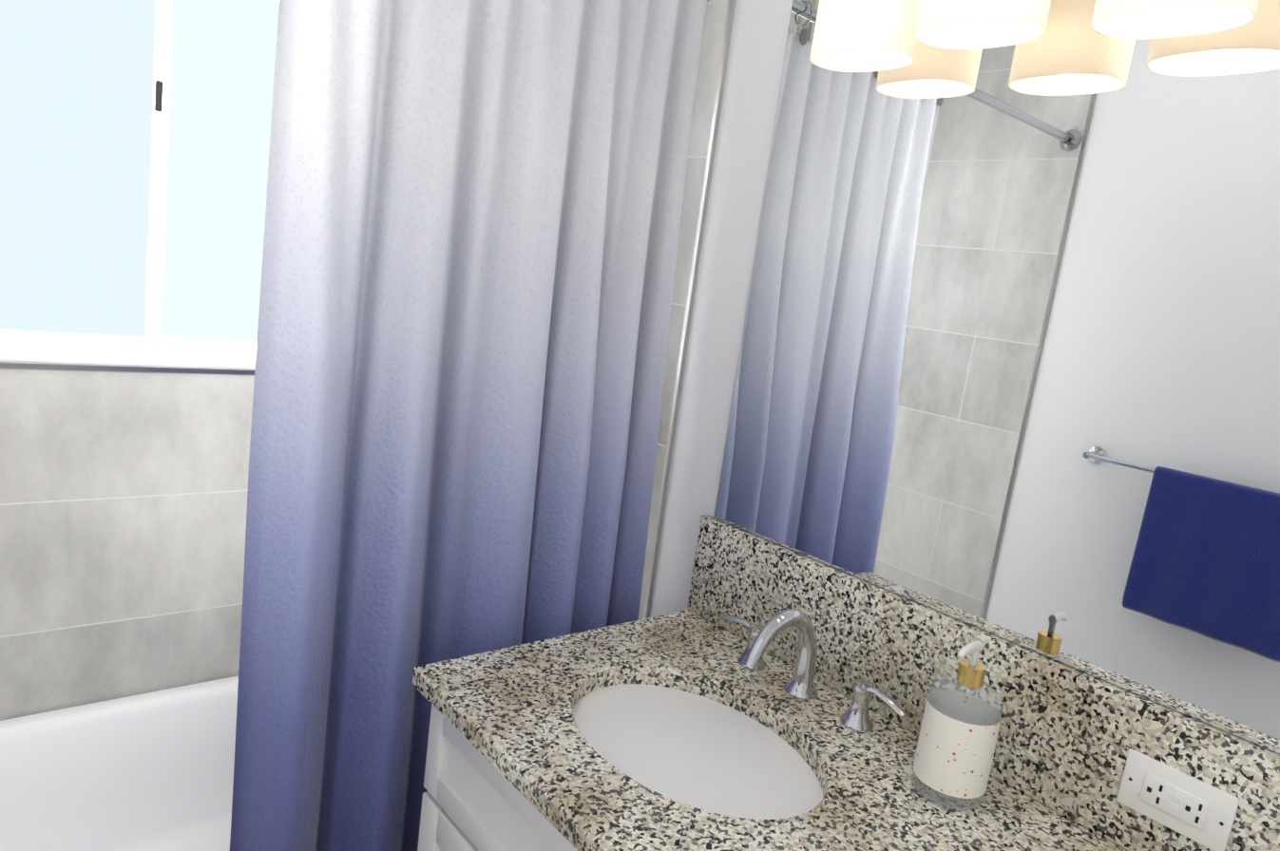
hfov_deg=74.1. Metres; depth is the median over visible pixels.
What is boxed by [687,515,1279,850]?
backsplash
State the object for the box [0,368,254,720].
wall
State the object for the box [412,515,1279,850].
bathroom vanity
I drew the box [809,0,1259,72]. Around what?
sconce
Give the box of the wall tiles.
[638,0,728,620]
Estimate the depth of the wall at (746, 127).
1.60 m
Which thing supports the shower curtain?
hanging from the rail
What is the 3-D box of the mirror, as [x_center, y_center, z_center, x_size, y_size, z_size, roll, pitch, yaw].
[0.542,-0.407,1.145,0.006,1.401,0.960,-1,13,-41]
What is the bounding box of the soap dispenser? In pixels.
[911,640,1003,811]
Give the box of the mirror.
[714,0,1279,753]
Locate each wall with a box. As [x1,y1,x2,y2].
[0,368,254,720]
[649,0,1279,754]
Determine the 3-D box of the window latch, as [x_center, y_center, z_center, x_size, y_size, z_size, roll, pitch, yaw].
[-0.984,-0.674,1.735,0.012,0.060,0.010,-1,13,-41]
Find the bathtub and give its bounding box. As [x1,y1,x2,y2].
[0,675,238,850]
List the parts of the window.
sash glass, sash frame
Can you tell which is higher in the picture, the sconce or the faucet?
the sconce
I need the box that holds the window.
[0,0,279,375]
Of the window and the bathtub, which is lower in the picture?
the bathtub
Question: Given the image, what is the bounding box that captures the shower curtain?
[229,0,708,850]
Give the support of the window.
in the wall at (123, 509)
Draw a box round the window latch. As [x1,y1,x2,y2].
[154,80,163,112]
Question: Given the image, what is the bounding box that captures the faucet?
[718,609,907,732]
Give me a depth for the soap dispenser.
1.09 m
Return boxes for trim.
[642,0,736,619]
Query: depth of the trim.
1.66 m
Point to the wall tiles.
(712, 42)

